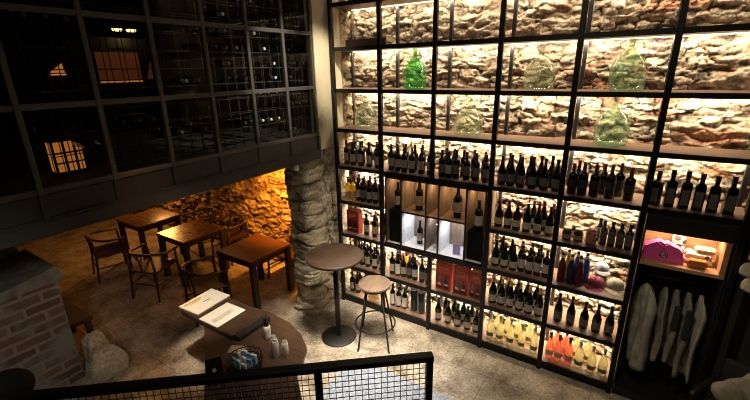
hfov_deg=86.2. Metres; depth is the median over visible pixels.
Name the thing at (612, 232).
bottle
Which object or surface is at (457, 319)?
wine bottle
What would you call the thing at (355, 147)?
wine bottle
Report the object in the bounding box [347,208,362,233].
carton
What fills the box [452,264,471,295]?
carton
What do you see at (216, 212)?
wooden armchair
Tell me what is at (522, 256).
wine bottle
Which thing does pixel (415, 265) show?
wine bottle
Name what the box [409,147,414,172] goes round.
wine bottle
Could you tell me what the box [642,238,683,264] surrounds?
handbag
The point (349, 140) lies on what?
wall pier
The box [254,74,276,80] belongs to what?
wine bottle
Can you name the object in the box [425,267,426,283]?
wine bottle
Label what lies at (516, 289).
champagne bottle
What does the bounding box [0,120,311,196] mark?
floor
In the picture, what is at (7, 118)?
wall
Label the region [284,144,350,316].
pillar
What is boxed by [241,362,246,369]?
packet
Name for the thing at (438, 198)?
display cabinet
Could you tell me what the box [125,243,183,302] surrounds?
wooden armchair
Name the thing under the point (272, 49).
wine bottle
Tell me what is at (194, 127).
wine bottle
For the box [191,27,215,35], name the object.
wine bottle
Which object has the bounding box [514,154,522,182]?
wine bottle
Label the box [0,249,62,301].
capping
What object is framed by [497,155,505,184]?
wine bottle
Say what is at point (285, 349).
shaker
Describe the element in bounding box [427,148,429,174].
wine bottle
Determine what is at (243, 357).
packet
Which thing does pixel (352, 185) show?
liquor bottle
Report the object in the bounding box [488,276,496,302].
champagne bottle
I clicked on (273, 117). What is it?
wine bottle
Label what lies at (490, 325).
wine bottle
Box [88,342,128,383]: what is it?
boulder
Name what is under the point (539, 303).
champagne bottle
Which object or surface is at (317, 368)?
railing
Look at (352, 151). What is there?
wine bottle
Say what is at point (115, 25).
pendant lamp
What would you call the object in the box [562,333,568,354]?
wine bottle
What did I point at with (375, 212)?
wine bottle
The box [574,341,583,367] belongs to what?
wine bottle
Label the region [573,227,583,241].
jar
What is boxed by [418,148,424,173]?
wine bottle
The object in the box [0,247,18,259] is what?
trim
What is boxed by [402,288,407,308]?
wine bottle
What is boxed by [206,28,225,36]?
wine bottle
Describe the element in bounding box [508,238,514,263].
wine bottle
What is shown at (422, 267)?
wine bottle
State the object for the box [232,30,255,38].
wine bottle
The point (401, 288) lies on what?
wine bottle
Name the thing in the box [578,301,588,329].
wine bottle
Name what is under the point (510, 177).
wine bottle
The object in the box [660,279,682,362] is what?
garment
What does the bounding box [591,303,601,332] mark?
wine bottle
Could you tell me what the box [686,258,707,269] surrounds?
pouch
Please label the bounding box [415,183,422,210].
wine bottle
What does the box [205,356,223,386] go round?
tent card
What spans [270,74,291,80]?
wine bottle
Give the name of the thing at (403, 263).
wine bottle
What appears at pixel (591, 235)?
packet
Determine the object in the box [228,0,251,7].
wine bottle
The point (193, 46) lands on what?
wine bottle
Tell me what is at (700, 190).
bottle
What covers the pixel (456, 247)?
price card
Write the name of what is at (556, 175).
wine bottle
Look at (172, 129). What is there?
wine bottle
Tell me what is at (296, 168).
spotlight
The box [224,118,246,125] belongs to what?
wine bottle
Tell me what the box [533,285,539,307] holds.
champagne bottle
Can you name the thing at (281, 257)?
wooden armchair
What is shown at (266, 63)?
wine bottle
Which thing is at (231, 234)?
wooden armchair
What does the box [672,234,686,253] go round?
folded fabric
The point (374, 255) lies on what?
wine bottle
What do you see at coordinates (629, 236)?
bottle
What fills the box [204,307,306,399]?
table
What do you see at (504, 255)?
wine bottle
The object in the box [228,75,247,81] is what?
wine bottle
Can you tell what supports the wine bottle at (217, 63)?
in the wire mesh
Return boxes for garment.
[625,275,656,371]
[648,280,669,361]
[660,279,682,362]
[667,281,694,378]
[678,284,706,383]
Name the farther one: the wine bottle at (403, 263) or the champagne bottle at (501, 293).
the wine bottle at (403, 263)
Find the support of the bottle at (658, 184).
on the shelving at (640, 202)
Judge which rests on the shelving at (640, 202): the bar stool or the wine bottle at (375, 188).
the wine bottle at (375, 188)
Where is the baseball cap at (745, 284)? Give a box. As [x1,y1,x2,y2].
[740,278,749,292]
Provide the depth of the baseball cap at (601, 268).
3.99 m
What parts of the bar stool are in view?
leg, leg, seat, leg, leg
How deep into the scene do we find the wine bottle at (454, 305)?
5.03 m
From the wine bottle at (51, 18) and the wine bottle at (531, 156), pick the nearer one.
the wine bottle at (51, 18)
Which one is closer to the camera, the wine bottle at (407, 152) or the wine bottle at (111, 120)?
the wine bottle at (111, 120)
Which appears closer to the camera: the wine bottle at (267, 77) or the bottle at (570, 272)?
the bottle at (570, 272)
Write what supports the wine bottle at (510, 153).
on the shelving at (640, 202)
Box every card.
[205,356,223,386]
[227,345,246,352]
[453,243,460,253]
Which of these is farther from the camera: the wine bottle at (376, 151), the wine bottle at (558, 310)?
the wine bottle at (376, 151)
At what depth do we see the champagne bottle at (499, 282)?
4.59 m
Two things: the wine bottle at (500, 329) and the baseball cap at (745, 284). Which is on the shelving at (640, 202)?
the wine bottle at (500, 329)
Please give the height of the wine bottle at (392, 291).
0.310 m
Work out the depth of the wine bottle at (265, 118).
4.45 m
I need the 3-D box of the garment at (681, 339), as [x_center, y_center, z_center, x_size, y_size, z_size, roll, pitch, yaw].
[2.801,1.157,3.652,0.069,0.918,0.280,8,20,25]
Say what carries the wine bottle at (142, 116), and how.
in the wire mesh
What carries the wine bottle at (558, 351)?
on the shelving at (640, 202)
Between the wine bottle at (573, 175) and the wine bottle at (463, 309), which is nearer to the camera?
the wine bottle at (573, 175)
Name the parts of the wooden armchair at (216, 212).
armrest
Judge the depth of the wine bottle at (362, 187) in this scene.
5.13 m
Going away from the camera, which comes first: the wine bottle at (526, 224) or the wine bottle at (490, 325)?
the wine bottle at (526, 224)
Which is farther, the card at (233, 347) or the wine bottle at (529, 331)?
the wine bottle at (529, 331)
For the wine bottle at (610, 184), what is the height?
0.310 m
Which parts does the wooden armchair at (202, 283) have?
leg, leg, armrest, seat, leg, leg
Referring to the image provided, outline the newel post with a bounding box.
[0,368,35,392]
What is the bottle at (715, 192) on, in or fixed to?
on the shelving at (640, 202)
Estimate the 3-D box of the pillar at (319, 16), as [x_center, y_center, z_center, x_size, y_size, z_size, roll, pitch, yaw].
[-0.605,-1.829,4.699,0.114,2.420,0.472,10,21,31]
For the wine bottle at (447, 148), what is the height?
0.310 m
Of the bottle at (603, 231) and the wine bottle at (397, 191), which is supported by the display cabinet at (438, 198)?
the wine bottle at (397, 191)
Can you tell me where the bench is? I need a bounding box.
[63,300,93,334]
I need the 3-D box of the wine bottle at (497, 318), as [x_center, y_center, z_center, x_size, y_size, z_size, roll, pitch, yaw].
[1.465,1.431,4.762,0.082,0.301,0.083,-16,23,-38]
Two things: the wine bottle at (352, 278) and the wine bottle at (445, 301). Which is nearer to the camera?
the wine bottle at (445, 301)
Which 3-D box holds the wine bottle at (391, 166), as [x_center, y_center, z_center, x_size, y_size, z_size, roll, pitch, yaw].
[0.195,-0.513,4.794,0.076,0.310,0.075,12,22,36]
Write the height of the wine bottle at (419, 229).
0.301 m
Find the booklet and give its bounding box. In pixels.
[179,288,229,315]
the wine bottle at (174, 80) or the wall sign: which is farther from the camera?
the wall sign
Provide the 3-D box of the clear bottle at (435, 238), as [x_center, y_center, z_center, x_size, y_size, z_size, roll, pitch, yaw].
[0.740,0.429,4.806,0.076,0.301,0.075,10,21,31]
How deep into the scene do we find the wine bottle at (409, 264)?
5.07 m
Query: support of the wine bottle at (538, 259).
on the shelving at (640, 202)
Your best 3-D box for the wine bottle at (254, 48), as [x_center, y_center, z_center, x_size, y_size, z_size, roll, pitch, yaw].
[-1.280,-1.602,4.267,0.311,0.075,0.073,10,21,31]
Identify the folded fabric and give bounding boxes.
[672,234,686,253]
[683,245,717,266]
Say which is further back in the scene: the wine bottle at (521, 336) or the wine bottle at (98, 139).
the wine bottle at (521, 336)
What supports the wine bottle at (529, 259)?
on the shelving at (640, 202)
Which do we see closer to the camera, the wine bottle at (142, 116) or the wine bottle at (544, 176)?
the wine bottle at (142, 116)
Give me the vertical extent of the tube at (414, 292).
0.334 m
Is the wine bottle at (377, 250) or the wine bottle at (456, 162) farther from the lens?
the wine bottle at (377, 250)
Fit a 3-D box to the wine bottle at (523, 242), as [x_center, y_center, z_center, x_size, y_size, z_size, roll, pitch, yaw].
[1.604,0.583,4.372,0.083,0.292,0.082,9,21,29]
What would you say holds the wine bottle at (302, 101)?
in the wire mesh
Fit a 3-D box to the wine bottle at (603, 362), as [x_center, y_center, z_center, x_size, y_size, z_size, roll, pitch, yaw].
[2.322,1.642,4.074,0.082,0.292,0.083,-15,22,-36]
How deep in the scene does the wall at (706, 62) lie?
3.94 m
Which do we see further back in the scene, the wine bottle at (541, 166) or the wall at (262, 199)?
the wall at (262, 199)
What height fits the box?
0.050 m
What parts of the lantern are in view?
amber panel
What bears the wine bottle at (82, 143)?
in the wire mesh
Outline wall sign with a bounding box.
[38,62,84,135]
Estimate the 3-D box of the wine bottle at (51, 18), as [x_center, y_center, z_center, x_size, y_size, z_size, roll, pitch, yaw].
[-2.239,-1.265,2.820,0.311,0.075,0.073,10,21,31]
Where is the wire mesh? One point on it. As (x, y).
(31, 1)
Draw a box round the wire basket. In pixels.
[225,346,262,370]
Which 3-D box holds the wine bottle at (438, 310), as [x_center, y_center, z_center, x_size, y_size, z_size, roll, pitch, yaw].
[0.793,1.356,5.019,0.083,0.310,0.082,11,22,34]
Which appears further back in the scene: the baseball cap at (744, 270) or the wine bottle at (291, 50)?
the wine bottle at (291, 50)
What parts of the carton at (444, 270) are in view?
printed panel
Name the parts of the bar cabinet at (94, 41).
panel, panel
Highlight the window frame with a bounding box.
[0,0,318,203]
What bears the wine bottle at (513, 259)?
on the shelving at (640, 202)
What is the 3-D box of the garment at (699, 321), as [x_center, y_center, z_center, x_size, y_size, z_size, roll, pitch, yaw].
[2.872,1.180,3.612,0.073,0.938,0.280,8,20,25]
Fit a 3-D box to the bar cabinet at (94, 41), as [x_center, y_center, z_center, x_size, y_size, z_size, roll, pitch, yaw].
[-3.613,-1.647,5.751,0.320,1.250,1.240,10,21,31]
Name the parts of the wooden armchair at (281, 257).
leg, armrest, seat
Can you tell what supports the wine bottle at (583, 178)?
on the shelving at (640, 202)
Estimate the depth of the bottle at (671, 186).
3.35 m
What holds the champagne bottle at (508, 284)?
on the shelving at (640, 202)
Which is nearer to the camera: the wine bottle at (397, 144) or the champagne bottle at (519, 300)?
the champagne bottle at (519, 300)
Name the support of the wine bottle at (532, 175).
on the shelving at (640, 202)
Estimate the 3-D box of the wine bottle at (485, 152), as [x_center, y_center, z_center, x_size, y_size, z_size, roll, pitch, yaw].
[1.186,-0.374,4.321,0.076,0.301,0.075,8,20,25]
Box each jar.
[562,226,571,239]
[572,223,580,236]
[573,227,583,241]
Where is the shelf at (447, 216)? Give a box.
[403,204,464,222]
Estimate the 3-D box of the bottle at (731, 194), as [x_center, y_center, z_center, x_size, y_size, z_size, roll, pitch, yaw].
[2.817,-0.037,3.171,0.072,0.308,0.074,7,20,24]
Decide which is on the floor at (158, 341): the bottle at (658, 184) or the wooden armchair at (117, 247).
the wooden armchair at (117, 247)
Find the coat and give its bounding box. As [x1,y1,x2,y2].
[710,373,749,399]
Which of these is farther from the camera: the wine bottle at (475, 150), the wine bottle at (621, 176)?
the wine bottle at (475, 150)
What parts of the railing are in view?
post, post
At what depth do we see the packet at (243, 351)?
3.43 m
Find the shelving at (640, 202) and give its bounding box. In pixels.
[327,0,749,399]
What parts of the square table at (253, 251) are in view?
leg, leg, leg, leg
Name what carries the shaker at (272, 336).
on the table at (216, 344)
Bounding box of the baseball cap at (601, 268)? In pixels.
[594,262,610,275]
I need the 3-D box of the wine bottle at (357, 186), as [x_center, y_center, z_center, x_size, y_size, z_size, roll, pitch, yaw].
[-0.217,-0.147,5.199,0.076,0.310,0.075,10,21,32]
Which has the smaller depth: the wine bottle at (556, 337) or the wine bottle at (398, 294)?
the wine bottle at (556, 337)
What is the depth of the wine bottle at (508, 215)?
4.18 m
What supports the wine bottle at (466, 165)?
on the display cabinet at (438, 198)
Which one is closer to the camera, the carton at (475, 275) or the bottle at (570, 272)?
the bottle at (570, 272)
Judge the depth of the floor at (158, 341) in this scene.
5.05 m
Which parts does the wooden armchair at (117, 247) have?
leg, leg, armrest, seat, leg, leg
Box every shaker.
[270,334,275,352]
[272,337,279,358]
[282,339,288,356]
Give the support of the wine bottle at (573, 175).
on the shelving at (640, 202)
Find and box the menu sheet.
[199,302,244,327]
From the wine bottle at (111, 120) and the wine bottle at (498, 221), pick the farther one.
the wine bottle at (498, 221)
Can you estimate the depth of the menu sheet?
4.02 m
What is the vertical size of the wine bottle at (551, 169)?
0.320 m
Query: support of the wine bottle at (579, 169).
on the shelving at (640, 202)
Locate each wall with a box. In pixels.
[0,0,93,124]
[0,282,84,389]
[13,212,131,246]
[86,0,311,131]
[132,141,356,279]
[353,0,749,357]
[695,191,749,399]
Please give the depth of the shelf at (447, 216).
4.68 m
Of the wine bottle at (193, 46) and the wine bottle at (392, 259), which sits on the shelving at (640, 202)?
the wine bottle at (392, 259)
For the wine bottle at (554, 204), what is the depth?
4.05 m
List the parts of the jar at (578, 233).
lid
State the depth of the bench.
4.72 m
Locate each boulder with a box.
[81,329,109,362]
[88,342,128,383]
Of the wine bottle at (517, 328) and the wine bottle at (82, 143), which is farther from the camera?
the wine bottle at (517, 328)
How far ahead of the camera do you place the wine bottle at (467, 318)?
4.80 m
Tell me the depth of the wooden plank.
4.63 m
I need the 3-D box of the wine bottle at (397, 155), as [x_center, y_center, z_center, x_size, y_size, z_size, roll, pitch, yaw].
[0.270,-0.490,4.748,0.076,0.292,0.075,9,21,28]
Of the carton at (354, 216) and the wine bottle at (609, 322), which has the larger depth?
the carton at (354, 216)
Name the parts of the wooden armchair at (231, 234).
leg, armrest, seat, leg, leg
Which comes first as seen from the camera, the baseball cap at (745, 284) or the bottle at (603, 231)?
the baseball cap at (745, 284)
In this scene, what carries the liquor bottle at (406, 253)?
on the shelving at (640, 202)
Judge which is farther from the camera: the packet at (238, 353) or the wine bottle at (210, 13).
the wine bottle at (210, 13)
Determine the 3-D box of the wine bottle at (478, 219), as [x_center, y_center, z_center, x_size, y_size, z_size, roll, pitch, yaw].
[1.141,0.163,4.405,0.090,0.343,0.089,10,21,31]
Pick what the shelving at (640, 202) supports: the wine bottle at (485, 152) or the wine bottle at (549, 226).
the wine bottle at (549, 226)
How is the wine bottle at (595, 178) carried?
on the shelving at (640, 202)
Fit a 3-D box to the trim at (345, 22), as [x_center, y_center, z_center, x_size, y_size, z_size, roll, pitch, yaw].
[-0.326,-1.935,4.959,0.080,2.350,0.261,10,21,31]
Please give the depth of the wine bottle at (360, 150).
5.00 m
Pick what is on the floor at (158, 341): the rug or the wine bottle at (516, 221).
the rug
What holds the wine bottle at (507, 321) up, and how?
on the shelving at (640, 202)
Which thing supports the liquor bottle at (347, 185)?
on the shelving at (640, 202)
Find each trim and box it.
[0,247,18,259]
[339,0,358,139]
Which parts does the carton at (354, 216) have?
printed panel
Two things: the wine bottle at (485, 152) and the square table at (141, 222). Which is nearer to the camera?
the wine bottle at (485, 152)
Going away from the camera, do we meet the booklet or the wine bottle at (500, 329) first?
the booklet
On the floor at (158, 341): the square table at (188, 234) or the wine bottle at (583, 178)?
the square table at (188, 234)
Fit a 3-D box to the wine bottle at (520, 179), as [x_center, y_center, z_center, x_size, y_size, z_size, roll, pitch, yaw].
[1.462,-0.282,4.005,0.083,0.311,0.082,14,24,40]
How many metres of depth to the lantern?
3.23 m
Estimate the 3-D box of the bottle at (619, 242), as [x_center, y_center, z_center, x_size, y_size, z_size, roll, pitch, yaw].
[2.265,0.327,3.696,0.063,0.243,0.062,11,22,33]
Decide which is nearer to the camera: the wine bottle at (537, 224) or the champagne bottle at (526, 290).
the wine bottle at (537, 224)
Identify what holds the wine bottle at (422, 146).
on the shelving at (640, 202)
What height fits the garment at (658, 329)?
0.838 m
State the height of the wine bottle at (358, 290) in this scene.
0.301 m
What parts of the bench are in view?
leg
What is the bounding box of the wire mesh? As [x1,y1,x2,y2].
[1,0,310,185]
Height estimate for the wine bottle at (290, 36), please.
0.075 m
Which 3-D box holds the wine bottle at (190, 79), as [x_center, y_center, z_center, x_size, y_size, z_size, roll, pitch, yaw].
[-1.721,-1.104,3.703,0.311,0.075,0.073,10,21,31]
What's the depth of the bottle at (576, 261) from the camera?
4.01 m
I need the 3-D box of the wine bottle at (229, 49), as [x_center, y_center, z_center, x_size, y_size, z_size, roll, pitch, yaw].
[-1.471,-1.507,3.986,0.311,0.075,0.073,10,21,31]
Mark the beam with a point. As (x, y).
(34, 218)
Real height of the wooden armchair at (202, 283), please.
0.739 m
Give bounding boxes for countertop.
[79,82,164,86]
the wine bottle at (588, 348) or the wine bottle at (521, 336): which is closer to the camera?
the wine bottle at (588, 348)
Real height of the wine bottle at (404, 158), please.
0.292 m
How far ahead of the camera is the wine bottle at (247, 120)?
4.26 m
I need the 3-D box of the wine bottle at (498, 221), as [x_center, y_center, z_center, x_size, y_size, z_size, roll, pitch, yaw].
[1.316,0.140,4.249,0.082,0.292,0.083,-16,23,-38]
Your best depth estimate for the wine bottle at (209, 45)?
3.75 m
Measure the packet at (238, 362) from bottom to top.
0.092 m
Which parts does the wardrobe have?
panel, panel, clothe rail, metal rail, panel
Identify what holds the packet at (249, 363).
in the wire basket
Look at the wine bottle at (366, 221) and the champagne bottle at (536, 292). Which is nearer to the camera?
the champagne bottle at (536, 292)
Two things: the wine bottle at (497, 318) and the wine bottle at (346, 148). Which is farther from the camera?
the wine bottle at (346, 148)
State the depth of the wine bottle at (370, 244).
5.51 m
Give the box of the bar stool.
[355,275,395,353]
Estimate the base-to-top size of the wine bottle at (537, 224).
0.310 m
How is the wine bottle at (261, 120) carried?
in the wire mesh
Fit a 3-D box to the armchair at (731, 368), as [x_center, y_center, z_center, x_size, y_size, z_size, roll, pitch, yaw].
[2.836,1.779,3.129,0.500,0.800,0.560,-11,20,-27]
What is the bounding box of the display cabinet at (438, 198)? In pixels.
[384,175,496,265]
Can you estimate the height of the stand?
1.840 m
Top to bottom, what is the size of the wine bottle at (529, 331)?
0.310 m
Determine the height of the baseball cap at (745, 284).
0.110 m
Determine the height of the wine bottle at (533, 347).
0.310 m
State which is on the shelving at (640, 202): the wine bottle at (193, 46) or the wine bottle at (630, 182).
the wine bottle at (630, 182)
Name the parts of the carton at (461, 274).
printed panel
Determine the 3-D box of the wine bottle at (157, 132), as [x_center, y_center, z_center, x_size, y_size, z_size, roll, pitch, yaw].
[-1.903,-0.594,3.557,0.311,0.075,0.073,10,21,31]
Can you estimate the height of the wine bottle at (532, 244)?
0.292 m
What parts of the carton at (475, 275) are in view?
printed panel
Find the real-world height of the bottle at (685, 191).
0.317 m
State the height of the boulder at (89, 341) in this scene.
0.362 m
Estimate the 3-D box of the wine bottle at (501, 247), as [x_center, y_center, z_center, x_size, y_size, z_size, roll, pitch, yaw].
[1.428,0.541,4.480,0.083,0.310,0.082,12,22,36]
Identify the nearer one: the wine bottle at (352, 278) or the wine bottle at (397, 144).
the wine bottle at (397, 144)
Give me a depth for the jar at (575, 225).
3.95 m
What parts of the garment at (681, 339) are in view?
pocket panel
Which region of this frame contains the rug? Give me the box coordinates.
[313,357,452,399]
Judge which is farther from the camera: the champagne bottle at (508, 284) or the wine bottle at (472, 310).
the wine bottle at (472, 310)
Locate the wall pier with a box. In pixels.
[338,0,352,143]
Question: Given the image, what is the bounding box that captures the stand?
[717,291,749,381]
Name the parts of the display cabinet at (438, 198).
display plinth, panel, panel, display plinth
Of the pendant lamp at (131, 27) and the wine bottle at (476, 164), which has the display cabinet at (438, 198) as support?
the wine bottle at (476, 164)
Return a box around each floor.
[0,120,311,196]
[14,213,692,399]
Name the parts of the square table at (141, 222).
leg, leg, leg, leg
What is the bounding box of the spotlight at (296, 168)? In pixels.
[293,165,298,170]
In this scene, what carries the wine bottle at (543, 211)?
on the shelving at (640, 202)
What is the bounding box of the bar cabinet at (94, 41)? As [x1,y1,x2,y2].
[56,35,174,134]
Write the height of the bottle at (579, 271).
0.318 m
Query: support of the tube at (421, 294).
on the shelving at (640, 202)
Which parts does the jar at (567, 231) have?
lid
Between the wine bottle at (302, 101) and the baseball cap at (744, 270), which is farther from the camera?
the wine bottle at (302, 101)
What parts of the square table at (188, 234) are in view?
leg, leg, leg, leg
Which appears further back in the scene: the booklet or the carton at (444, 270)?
the carton at (444, 270)
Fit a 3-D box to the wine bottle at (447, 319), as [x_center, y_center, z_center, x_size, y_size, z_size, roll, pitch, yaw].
[0.904,1.379,4.955,0.082,0.301,0.083,-17,24,-40]
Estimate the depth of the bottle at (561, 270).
4.02 m
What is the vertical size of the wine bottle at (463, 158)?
0.301 m
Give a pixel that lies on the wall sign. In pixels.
(55, 75)
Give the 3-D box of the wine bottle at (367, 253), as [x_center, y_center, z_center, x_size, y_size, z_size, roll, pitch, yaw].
[-0.097,0.755,5.421,0.076,0.310,0.075,11,22,33]
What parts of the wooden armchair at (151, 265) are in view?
leg, armrest, seat, leg, leg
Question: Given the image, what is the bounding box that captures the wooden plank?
[345,37,385,46]
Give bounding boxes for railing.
[0,351,433,399]
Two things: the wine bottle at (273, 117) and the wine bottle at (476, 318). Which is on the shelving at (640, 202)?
the wine bottle at (476, 318)
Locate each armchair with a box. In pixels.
[84,227,134,283]
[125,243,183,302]
[180,255,232,326]
[183,207,221,249]
[209,214,249,265]
[267,228,294,278]
[689,358,749,399]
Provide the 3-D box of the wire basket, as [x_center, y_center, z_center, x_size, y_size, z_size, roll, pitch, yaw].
[-1.094,1.362,3.369,0.310,0.088,0.310,10,21,31]
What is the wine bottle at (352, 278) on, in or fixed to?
on the shelving at (640, 202)
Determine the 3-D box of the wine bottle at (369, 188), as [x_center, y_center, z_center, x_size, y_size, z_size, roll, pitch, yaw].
[-0.073,-0.112,5.112,0.076,0.292,0.075,10,21,32]
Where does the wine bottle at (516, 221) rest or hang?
on the shelving at (640, 202)
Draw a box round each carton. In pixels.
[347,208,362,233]
[435,260,453,291]
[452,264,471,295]
[469,269,481,299]
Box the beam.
[0,136,320,249]
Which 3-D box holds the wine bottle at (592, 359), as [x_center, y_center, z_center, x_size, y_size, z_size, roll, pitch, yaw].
[2.235,1.628,4.122,0.083,0.292,0.082,9,21,28]
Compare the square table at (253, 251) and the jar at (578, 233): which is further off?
the square table at (253, 251)
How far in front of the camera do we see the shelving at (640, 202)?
4.00 m
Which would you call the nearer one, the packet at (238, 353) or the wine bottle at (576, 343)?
the packet at (238, 353)
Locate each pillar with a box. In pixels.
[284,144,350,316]
[303,0,343,149]
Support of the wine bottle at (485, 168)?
on the display cabinet at (438, 198)
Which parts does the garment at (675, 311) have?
pocket panel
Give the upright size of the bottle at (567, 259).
0.318 m
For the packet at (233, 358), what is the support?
in the wire basket
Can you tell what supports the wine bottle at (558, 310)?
on the shelving at (640, 202)
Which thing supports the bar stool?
on the floor at (158, 341)
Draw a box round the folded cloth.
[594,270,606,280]
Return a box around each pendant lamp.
[111,1,121,30]
[125,0,135,31]
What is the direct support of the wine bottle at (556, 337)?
on the shelving at (640, 202)
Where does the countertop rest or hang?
on the bar cabinet at (94, 41)
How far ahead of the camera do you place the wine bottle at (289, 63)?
4.75 m
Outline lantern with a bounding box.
[41,134,89,176]
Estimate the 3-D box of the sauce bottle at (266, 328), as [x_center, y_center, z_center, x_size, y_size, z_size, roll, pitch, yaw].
[-1.003,1.184,3.711,0.070,0.215,0.068,10,21,31]
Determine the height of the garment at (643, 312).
1.018 m
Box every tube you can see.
[411,287,417,310]
[418,289,425,313]
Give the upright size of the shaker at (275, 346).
0.190 m
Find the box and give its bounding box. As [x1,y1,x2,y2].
[181,297,269,341]
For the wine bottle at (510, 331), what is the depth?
4.54 m
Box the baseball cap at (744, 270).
[739,262,749,277]
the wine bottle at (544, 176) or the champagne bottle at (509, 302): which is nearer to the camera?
the wine bottle at (544, 176)
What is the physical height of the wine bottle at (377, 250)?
0.292 m
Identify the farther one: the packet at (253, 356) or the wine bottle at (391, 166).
the wine bottle at (391, 166)
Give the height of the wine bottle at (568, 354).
0.310 m
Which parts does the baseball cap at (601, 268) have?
crown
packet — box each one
[231,356,236,368]
[236,359,240,369]
[237,352,241,362]
[241,349,247,357]
[241,355,245,363]
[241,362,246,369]
[246,358,252,368]
[251,353,257,364]
[585,229,596,244]
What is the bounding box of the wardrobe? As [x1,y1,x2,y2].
[611,212,740,399]
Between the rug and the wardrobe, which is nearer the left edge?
the rug
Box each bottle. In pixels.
[43,14,68,26]
[72,137,97,148]
[89,135,114,145]
[105,116,126,125]
[116,114,141,123]
[132,113,155,121]
[147,128,171,136]
[160,127,183,135]
[163,77,187,84]
[178,76,199,84]
[182,43,201,51]
[183,123,206,131]
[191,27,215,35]
[196,43,217,51]
[203,11,223,20]
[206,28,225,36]
[210,60,229,67]
[211,44,227,50]
[223,44,237,51]
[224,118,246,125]
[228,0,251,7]
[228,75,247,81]
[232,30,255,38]
[234,117,252,124]
[243,46,265,51]
[243,116,264,121]
[251,115,272,121]
[253,60,274,66]
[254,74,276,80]
[259,114,279,120]
[263,317,270,339]
[266,33,288,40]
[268,47,289,53]
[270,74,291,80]
[273,99,293,105]
[275,124,295,130]
[277,47,296,54]
[280,99,300,104]
[285,34,295,40]
[287,61,304,66]
[290,98,307,104]
[344,140,349,163]
[345,177,350,198]
[350,142,355,164]
[350,177,355,199]
[350,271,354,290]
[353,140,357,162]
[355,177,360,200]
[355,273,360,292]
[358,141,363,165]
[360,178,365,201]
[360,243,364,264]
[364,213,369,234]
[365,245,370,266]
[366,143,371,166]
[366,180,371,202]
[369,243,372,262]
[372,179,378,203]
[372,214,377,236]
[372,247,377,268]
[374,211,378,231]
[375,144,378,168]
[376,244,379,263]
[388,144,394,169]
[389,251,394,273]
[390,283,395,304]
[394,143,399,163]
[394,181,399,208]
[395,146,400,170]
[395,253,400,275]
[396,286,401,306]
[397,283,402,293]
[401,147,407,171]
[401,255,406,276]
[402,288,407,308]
[405,143,408,168]
[405,252,407,272]
[406,286,409,302]
[407,256,411,278]
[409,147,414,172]
[412,257,417,280]
[413,145,417,169]
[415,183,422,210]
[417,220,422,243]
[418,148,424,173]
[419,145,425,167]
[419,259,424,282]
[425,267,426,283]
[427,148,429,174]
[433,224,436,244]
[435,297,441,320]
[438,150,445,176]
[442,297,447,315]
[444,147,448,163]
[444,300,450,323]
[445,151,451,177]
[451,148,455,174]
[451,300,456,318]
[452,150,459,178]
[453,188,461,217]
[454,303,460,326]
[460,149,465,176]
[460,303,466,321]
[463,152,470,179]
[464,306,470,329]
[469,305,475,324]
[470,149,476,177]
[472,153,479,181]
[472,309,478,332]
[474,199,482,230]
[481,151,488,178]
[482,154,489,182]
[486,313,493,337]
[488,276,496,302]
[491,239,499,265]
[494,200,502,226]
[494,313,499,331]
[496,275,502,291]
[496,316,503,340]
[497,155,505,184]
[497,278,505,305]
[499,235,504,261]
[500,242,508,268]
[503,200,512,228]
[503,316,509,335]
[505,152,512,181]
[505,278,511,299]
[505,280,513,307]
[506,154,514,185]
[506,319,513,344]
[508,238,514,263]
[509,244,517,270]
[512,202,520,230]
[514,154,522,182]
[514,280,520,302]
[514,319,521,339]
[515,282,523,310]
[516,156,525,187]
[517,241,525,264]
[517,245,525,271]
[517,324,525,348]
[522,203,530,232]
[523,282,529,305]
[524,286,532,313]
[525,155,532,184]
[525,247,533,274]
[525,322,533,343]
[527,156,536,188]
[528,242,535,266]
[529,326,537,352]
[530,200,536,227]
[532,204,541,233]
[533,248,541,275]
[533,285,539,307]
[534,288,543,316]
[536,155,543,186]
[539,158,548,190]
[540,244,544,270]
[541,201,547,230]
[541,250,549,277]
[544,206,553,236]
[545,332,553,357]
[548,155,554,187]
[551,159,560,191]
[553,203,555,220]
[553,293,562,321]
[553,331,559,348]
[553,334,562,360]
[556,252,565,281]
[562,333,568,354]
[563,337,572,363]
[564,249,571,278]
[565,254,574,284]
[565,296,575,325]
[566,163,577,193]
[573,251,580,280]
[573,337,579,357]
[574,256,583,286]
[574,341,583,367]
[576,160,582,190]
[576,162,588,195]
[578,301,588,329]
[582,253,589,282]
[583,340,592,361]
[586,345,596,371]
[588,164,600,196]
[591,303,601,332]
[596,217,602,240]
[597,349,607,375]
[598,163,608,194]
[598,220,607,245]
[603,164,616,198]
[603,306,614,336]
[606,221,616,246]
[614,162,625,196]
[615,223,624,248]
[622,167,635,201]
[623,224,633,249]
[649,170,663,205]
[662,169,677,207]
[676,171,692,209]
[690,173,706,210]
[705,176,721,212]
[720,176,739,214]
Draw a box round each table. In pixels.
[116,208,182,259]
[156,219,229,279]
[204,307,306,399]
[216,234,293,309]
[305,243,363,346]
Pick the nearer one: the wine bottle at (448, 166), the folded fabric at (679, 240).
the folded fabric at (679, 240)
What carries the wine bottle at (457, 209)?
on the display cabinet at (438, 198)
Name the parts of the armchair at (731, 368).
arm, seat, backrest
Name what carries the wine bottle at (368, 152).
on the shelving at (640, 202)
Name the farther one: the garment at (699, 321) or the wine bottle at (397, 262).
the wine bottle at (397, 262)

